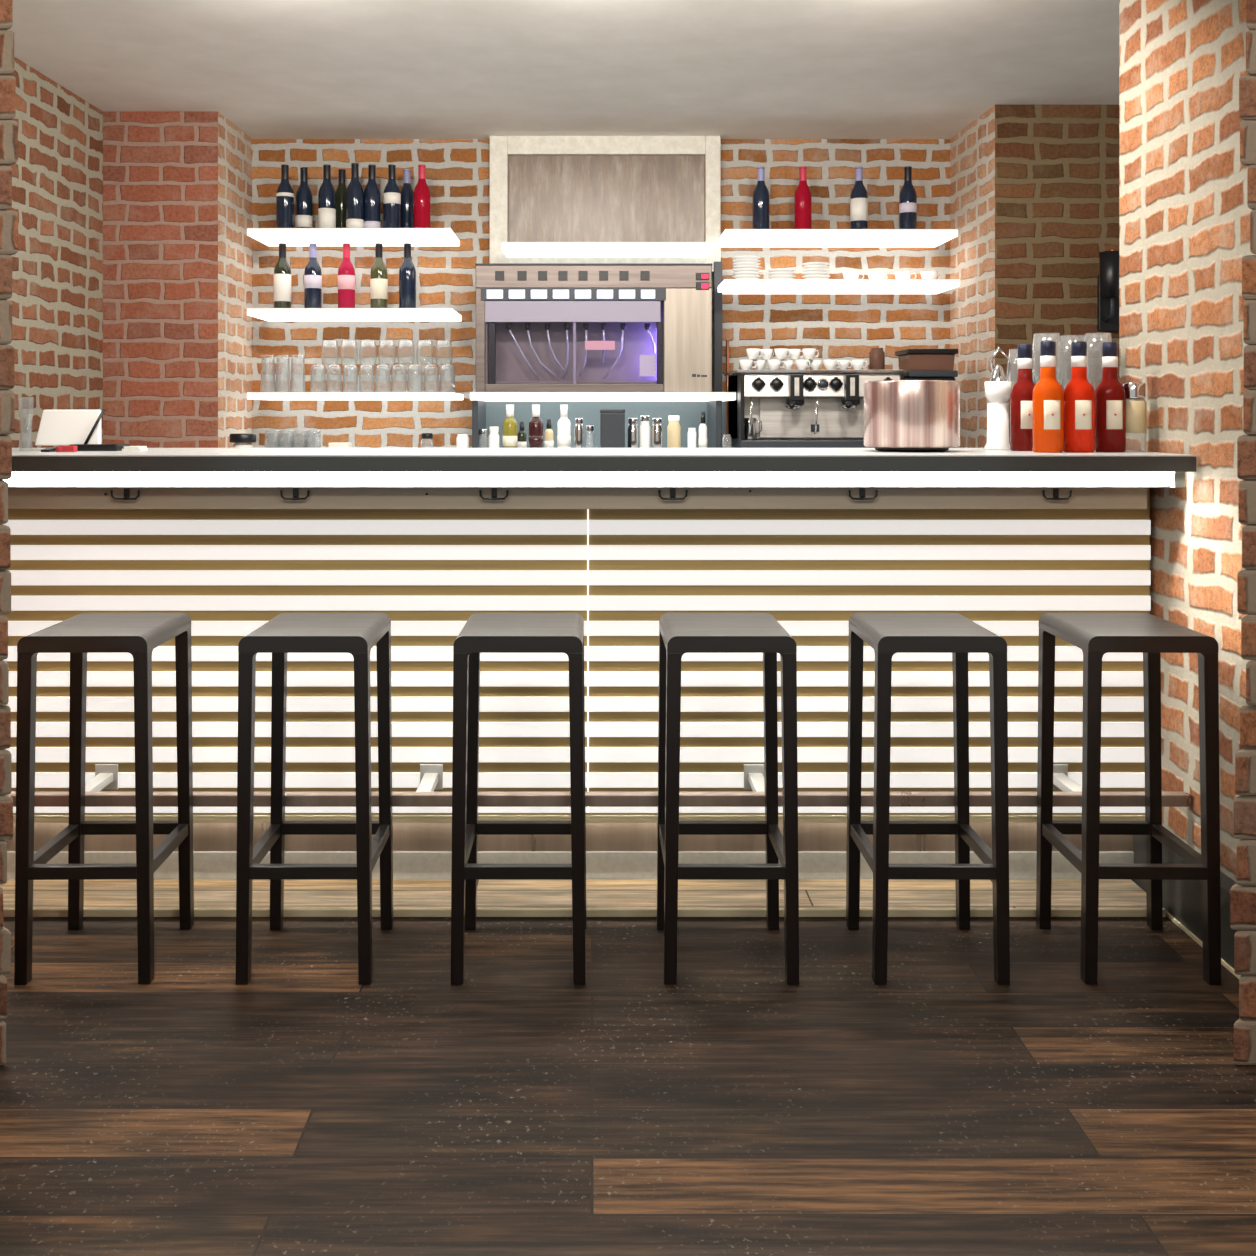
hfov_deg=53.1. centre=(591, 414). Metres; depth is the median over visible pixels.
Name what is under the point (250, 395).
wall shelf
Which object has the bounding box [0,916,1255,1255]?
floor
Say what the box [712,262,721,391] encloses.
duct
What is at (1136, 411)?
clear bottle
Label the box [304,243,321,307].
wine bottle
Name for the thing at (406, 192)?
bottle
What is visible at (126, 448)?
napkin stack
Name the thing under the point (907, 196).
bottle
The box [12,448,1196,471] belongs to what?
countertop
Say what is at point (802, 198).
bottle
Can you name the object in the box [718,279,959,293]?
wall shelf
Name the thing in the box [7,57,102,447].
wall
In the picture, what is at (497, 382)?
drip tray
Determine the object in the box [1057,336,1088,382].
wine glass
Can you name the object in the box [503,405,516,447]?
syrup bottle
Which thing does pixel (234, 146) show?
wall
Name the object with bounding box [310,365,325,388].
tumbler
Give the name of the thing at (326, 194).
bottle
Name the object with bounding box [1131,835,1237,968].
baseboard
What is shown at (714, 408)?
support
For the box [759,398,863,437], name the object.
backsplash
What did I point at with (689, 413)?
backsplash
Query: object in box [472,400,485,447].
support
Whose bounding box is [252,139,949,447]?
wall
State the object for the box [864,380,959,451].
pot
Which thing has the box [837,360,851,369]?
coffee cup
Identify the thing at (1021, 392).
bottle
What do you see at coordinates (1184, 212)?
wall
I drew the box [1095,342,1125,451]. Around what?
bottle
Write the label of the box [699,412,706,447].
syrup bottle
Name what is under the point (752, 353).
coffee cup
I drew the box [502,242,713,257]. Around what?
wall shelf
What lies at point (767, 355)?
coffee cup
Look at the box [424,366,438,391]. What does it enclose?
tumbler
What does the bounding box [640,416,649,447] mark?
glass jar
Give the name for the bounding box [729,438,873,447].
drip tray
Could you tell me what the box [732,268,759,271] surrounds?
saucer
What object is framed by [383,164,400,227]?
bottle
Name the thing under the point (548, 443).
syrup bottle
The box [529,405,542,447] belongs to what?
syrup bottle
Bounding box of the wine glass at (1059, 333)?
[1032,333,1063,385]
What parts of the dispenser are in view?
frosted panel, notice plate, notice plate, control panel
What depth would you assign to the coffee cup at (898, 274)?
5.27 m
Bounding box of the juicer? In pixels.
[984,347,1011,449]
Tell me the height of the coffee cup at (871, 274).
0.045 m
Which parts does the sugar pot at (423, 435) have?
lid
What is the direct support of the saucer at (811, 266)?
on the saucer at (813, 269)
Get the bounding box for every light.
[5,472,1184,487]
[587,509,588,811]
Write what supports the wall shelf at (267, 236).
attached to the wall at (838, 326)
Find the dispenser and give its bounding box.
[475,263,712,391]
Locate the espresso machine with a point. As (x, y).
(795, 408)
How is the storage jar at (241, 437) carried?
on the countertop
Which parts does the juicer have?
lever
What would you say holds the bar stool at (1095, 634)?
on the floor
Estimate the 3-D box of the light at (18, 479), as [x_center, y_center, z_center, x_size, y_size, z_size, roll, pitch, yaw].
[-0.239,0.159,3.099,3.397,0.041,0.038,0,0,0]
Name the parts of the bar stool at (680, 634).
leg, rail, leg, rail, seat, rail, leg, rail, leg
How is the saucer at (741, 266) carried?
on the saucer at (743, 269)
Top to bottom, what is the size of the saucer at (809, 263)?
0.014 m
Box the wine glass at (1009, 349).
[1006,349,1037,382]
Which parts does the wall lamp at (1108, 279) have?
plate, stem, lamp shade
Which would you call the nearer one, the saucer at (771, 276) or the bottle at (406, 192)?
the saucer at (771, 276)
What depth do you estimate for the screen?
3.42 m
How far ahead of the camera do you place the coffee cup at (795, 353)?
4.92 m
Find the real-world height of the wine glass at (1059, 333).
0.324 m
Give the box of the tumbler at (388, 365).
[375,365,389,391]
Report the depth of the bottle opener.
3.29 m
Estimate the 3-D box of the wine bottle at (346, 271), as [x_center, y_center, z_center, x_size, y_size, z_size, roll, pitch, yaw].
[-1.040,-0.583,5.320,0.073,0.286,0.073,0,0,0]
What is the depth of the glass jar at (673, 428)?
5.08 m
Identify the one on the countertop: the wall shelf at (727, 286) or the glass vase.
the glass vase
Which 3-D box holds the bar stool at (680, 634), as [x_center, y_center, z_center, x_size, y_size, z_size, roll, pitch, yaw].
[0.305,0.862,2.897,0.295,0.760,0.321,0,0,0]
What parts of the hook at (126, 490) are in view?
plate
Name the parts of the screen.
support arm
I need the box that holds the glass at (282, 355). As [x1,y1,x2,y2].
[276,355,289,391]
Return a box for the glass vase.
[18,405,33,450]
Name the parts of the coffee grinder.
hopper lid, shelf plate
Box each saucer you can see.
[732,259,760,262]
[732,262,760,265]
[732,265,759,268]
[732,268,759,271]
[732,272,760,274]
[732,275,759,277]
[733,256,760,259]
[768,268,795,271]
[768,272,795,274]
[768,275,795,277]
[802,262,830,265]
[802,265,829,268]
[802,268,829,271]
[802,272,829,274]
[802,275,829,277]
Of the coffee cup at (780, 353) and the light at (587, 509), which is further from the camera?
the coffee cup at (780, 353)
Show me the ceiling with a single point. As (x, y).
(275, 69)
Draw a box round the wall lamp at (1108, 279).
[1097,250,1118,330]
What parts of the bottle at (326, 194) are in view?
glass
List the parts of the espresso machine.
panel, knob, knob, handle, knob, knob, handle, panel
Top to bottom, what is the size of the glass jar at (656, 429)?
0.140 m
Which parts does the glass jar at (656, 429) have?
lid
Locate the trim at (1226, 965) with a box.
[1166,911,1241,978]
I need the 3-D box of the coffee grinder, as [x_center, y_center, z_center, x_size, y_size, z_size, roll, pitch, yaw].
[1.324,-0.053,4.980,0.200,0.410,0.220,0,0,0]
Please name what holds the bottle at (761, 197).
on the wall shelf at (729, 237)
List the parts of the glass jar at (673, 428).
lid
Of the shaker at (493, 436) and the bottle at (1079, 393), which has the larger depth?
the shaker at (493, 436)
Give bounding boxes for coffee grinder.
[895,349,957,380]
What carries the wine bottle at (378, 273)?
on the wall shelf at (267, 314)
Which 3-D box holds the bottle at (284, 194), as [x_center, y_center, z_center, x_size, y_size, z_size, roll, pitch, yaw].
[-1.296,-0.911,5.300,0.073,0.286,0.073,0,0,0]
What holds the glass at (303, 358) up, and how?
on the wall shelf at (250, 395)
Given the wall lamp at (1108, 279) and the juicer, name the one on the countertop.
the juicer
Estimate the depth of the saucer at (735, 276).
5.26 m
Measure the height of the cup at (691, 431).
0.100 m
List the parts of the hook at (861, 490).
plate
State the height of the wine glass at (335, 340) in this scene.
0.225 m
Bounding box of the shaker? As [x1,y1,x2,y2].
[574,418,583,447]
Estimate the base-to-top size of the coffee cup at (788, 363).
0.042 m
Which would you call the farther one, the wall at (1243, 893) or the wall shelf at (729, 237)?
the wall shelf at (729, 237)
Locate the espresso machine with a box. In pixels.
[724,370,905,447]
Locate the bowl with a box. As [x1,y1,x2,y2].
[985,381,1011,402]
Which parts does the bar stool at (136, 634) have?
leg, rail, leg, rail, seat, rail, leg, rail, leg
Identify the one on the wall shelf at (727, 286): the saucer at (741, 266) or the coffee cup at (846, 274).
the coffee cup at (846, 274)
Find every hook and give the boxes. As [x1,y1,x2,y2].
[110,488,139,499]
[280,488,309,499]
[479,488,508,499]
[658,488,687,499]
[848,488,877,499]
[1043,488,1071,499]
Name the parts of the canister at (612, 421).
lid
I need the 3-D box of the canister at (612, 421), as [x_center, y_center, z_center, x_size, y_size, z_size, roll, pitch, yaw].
[0.081,0.065,4.980,0.100,0.175,0.084,0,0,0]
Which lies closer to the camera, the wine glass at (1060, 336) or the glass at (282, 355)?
the wine glass at (1060, 336)
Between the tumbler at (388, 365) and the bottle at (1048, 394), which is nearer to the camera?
the bottle at (1048, 394)
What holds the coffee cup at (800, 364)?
on the espresso machine
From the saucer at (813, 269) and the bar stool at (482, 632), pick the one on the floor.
the bar stool at (482, 632)
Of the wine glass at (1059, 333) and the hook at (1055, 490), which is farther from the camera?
the wine glass at (1059, 333)
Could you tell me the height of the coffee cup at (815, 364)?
0.042 m
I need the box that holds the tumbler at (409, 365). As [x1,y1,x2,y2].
[408,365,422,391]
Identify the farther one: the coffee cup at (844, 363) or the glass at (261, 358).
the glass at (261, 358)
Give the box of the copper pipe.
[726,340,728,447]
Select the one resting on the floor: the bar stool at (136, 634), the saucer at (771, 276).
the bar stool at (136, 634)
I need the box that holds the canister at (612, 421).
[600,409,624,447]
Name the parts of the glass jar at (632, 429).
lid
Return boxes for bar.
[0,472,1191,878]
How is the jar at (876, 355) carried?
on the espresso machine
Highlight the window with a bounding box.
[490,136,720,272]
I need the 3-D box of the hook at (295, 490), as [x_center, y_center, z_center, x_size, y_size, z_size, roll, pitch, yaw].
[-0.740,0.198,3.133,0.074,0.029,0.015,0,0,0]
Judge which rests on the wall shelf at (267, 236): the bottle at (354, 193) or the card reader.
the bottle at (354, 193)
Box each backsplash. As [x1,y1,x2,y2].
[486,402,734,447]
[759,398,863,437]
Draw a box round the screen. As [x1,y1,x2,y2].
[35,409,129,450]
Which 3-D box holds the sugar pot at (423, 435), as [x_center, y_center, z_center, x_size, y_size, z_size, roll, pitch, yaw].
[-0.657,0.112,5.000,0.052,0.080,0.052,0,0,0]
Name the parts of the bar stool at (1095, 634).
leg, rail, leg, rail, seat, rail, leg, rail, leg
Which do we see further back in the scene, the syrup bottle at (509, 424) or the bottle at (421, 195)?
the bottle at (421, 195)
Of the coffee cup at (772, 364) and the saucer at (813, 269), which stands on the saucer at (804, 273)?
the saucer at (813, 269)
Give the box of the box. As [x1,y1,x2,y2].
[328,442,350,447]
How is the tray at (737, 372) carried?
on the espresso machine
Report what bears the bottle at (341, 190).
on the wall shelf at (267, 236)
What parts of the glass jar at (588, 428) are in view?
lid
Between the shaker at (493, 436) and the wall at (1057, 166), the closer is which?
the wall at (1057, 166)
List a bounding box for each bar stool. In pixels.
[14,613,193,984]
[235,613,393,984]
[450,613,586,984]
[656,613,799,984]
[846,613,1009,984]
[1036,613,1220,984]
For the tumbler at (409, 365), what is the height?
0.115 m
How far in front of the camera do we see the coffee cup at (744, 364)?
4.89 m
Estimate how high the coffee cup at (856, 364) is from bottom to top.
0.042 m
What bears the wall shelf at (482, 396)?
attached to the wall at (838, 326)
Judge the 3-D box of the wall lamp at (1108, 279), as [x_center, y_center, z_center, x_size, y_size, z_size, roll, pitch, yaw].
[2.002,-0.480,4.830,0.105,0.310,0.115,0,0,0]
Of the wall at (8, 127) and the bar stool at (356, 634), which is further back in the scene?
the bar stool at (356, 634)
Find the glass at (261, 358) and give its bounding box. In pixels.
[260,358,275,391]
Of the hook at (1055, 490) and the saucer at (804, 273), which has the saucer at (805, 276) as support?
the saucer at (804, 273)
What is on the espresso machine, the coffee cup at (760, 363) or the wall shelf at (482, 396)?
the coffee cup at (760, 363)
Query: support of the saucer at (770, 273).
on the saucer at (771, 276)
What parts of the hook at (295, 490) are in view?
plate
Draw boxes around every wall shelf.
[247,228,459,245]
[247,308,461,320]
[247,392,462,399]
[470,392,735,400]
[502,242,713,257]
[718,229,957,246]
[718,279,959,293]
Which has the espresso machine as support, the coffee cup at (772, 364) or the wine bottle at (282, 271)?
the coffee cup at (772, 364)
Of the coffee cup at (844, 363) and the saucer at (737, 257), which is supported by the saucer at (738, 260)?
the saucer at (737, 257)
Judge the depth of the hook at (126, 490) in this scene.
3.13 m
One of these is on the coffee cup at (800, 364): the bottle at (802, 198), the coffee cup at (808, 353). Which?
the coffee cup at (808, 353)
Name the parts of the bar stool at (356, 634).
leg, rail, leg, rail, seat, rail, leg, rail, leg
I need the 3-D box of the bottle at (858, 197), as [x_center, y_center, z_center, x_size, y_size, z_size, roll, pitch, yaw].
[1.131,-0.907,5.320,0.073,0.286,0.073,0,0,0]
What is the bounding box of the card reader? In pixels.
[41,447,55,451]
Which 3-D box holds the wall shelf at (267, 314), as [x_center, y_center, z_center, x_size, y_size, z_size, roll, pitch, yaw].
[-0.994,-0.425,5.330,0.846,0.030,0.340,0,0,0]
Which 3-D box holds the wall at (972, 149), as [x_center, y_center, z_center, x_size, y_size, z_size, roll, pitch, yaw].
[1.643,0.017,5.194,0.150,2.450,0.613,0,0,0]
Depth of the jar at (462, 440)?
5.04 m
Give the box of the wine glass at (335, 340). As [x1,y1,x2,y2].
[321,340,338,372]
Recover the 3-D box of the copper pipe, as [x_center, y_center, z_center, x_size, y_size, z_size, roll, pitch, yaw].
[0.588,-0.087,5.450,0.014,0.477,0.014,0,0,0]
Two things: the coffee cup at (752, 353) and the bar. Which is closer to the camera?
the bar
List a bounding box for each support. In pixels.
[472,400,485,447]
[707,400,721,447]
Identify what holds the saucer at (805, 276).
on the saucer
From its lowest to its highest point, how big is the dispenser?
0.518 m
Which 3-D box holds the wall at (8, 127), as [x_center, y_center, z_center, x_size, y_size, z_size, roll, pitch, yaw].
[-2.048,0.017,2.474,1.905,2.450,0.172,0,0,0]
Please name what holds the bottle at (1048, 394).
on the countertop
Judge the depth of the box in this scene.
4.97 m
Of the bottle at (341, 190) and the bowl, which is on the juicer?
the bowl
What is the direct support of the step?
on the floor
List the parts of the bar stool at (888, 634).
leg, rail, leg, rail, seat, rail, leg, rail, leg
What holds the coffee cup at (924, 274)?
on the wall shelf at (727, 286)
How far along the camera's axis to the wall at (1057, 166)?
4.89 m
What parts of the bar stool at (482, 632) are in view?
leg, rail, leg, rail, seat, rail, leg, leg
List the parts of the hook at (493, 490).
plate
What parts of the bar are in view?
slat panel, kick plate, apron panel, foot rail, slat panel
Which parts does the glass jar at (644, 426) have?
lid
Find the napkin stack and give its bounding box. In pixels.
[122,446,147,450]
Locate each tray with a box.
[496,381,656,383]
[724,370,905,375]
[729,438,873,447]
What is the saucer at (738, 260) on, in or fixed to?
on the saucer at (739, 263)
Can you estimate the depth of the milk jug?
4.85 m
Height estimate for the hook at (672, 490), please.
0.029 m
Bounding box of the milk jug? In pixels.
[744,418,761,439]
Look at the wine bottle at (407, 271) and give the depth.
5.29 m
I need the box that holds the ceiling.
[8,0,1118,138]
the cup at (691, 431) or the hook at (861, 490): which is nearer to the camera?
the hook at (861, 490)
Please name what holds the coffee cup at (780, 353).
on the coffee cup at (772, 364)
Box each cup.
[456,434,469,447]
[688,428,695,447]
[739,360,756,369]
[746,348,763,359]
[753,360,767,369]
[760,349,773,359]
[767,360,784,369]
[774,348,790,359]
[781,360,793,369]
[787,349,802,359]
[795,360,810,369]
[802,348,818,359]
[810,360,821,369]
[823,360,840,369]
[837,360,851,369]
[842,271,863,278]
[851,360,867,369]
[867,271,887,278]
[894,271,916,278]
[920,271,939,278]
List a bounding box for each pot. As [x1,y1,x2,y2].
[420,433,433,447]
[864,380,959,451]
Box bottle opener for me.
[56,446,76,451]
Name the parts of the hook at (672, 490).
plate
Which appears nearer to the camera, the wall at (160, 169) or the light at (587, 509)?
the light at (587, 509)
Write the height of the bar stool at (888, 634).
0.760 m
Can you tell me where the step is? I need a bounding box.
[0,879,1165,916]
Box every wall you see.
[0,0,17,1064]
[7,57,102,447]
[103,112,217,447]
[218,112,251,447]
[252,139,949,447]
[950,105,994,447]
[995,105,1118,442]
[1119,0,1255,881]
[1230,0,1255,1064]
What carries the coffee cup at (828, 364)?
on the espresso machine
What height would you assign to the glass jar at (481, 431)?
0.095 m
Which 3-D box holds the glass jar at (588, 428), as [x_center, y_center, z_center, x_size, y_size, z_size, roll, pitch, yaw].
[-0.008,0.097,5.000,0.036,0.110,0.036,0,0,0]
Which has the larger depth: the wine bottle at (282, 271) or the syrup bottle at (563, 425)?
the wine bottle at (282, 271)
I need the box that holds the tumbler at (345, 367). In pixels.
[343,367,357,391]
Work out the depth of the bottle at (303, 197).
5.33 m
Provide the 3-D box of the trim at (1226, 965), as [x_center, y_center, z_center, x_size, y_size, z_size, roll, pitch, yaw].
[1.427,1.238,2.950,0.006,0.008,0.760,0,0,0]
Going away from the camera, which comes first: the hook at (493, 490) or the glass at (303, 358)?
the hook at (493, 490)
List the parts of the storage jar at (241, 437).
lid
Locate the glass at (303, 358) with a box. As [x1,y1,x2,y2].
[290,358,305,391]
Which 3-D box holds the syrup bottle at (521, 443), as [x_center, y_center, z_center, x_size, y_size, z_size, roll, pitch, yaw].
[-0.286,0.090,5.140,0.037,0.124,0.037,0,0,0]
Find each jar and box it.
[230,433,255,447]
[479,429,486,435]
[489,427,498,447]
[585,426,594,447]
[628,418,637,447]
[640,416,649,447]
[652,418,661,447]
[667,415,680,447]
[869,348,884,369]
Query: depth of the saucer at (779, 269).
5.26 m
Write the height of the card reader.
0.012 m
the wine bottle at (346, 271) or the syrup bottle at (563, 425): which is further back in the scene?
the wine bottle at (346, 271)
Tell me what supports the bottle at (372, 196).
on the wall shelf at (267, 236)
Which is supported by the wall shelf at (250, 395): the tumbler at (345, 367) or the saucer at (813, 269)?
the tumbler at (345, 367)
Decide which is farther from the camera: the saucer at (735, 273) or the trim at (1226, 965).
the saucer at (735, 273)
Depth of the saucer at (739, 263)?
5.26 m
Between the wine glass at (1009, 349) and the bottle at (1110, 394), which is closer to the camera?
the bottle at (1110, 394)
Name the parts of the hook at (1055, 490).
plate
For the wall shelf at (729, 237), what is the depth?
5.20 m
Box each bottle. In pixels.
[274,243,290,307]
[276,164,293,227]
[295,167,312,227]
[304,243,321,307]
[318,164,335,227]
[335,169,346,227]
[338,243,354,307]
[346,163,363,227]
[364,164,380,227]
[370,243,387,307]
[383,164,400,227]
[399,243,415,307]
[400,169,413,227]
[413,164,430,227]
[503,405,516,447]
[517,422,526,447]
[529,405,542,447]
[544,419,553,447]
[557,405,570,447]
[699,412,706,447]
[753,166,769,228]
[794,166,811,228]
[850,166,867,228]
[899,166,916,228]
[1010,344,1035,450]
[1032,341,1063,452]
[1064,341,1094,452]
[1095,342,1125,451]
[1123,382,1146,451]

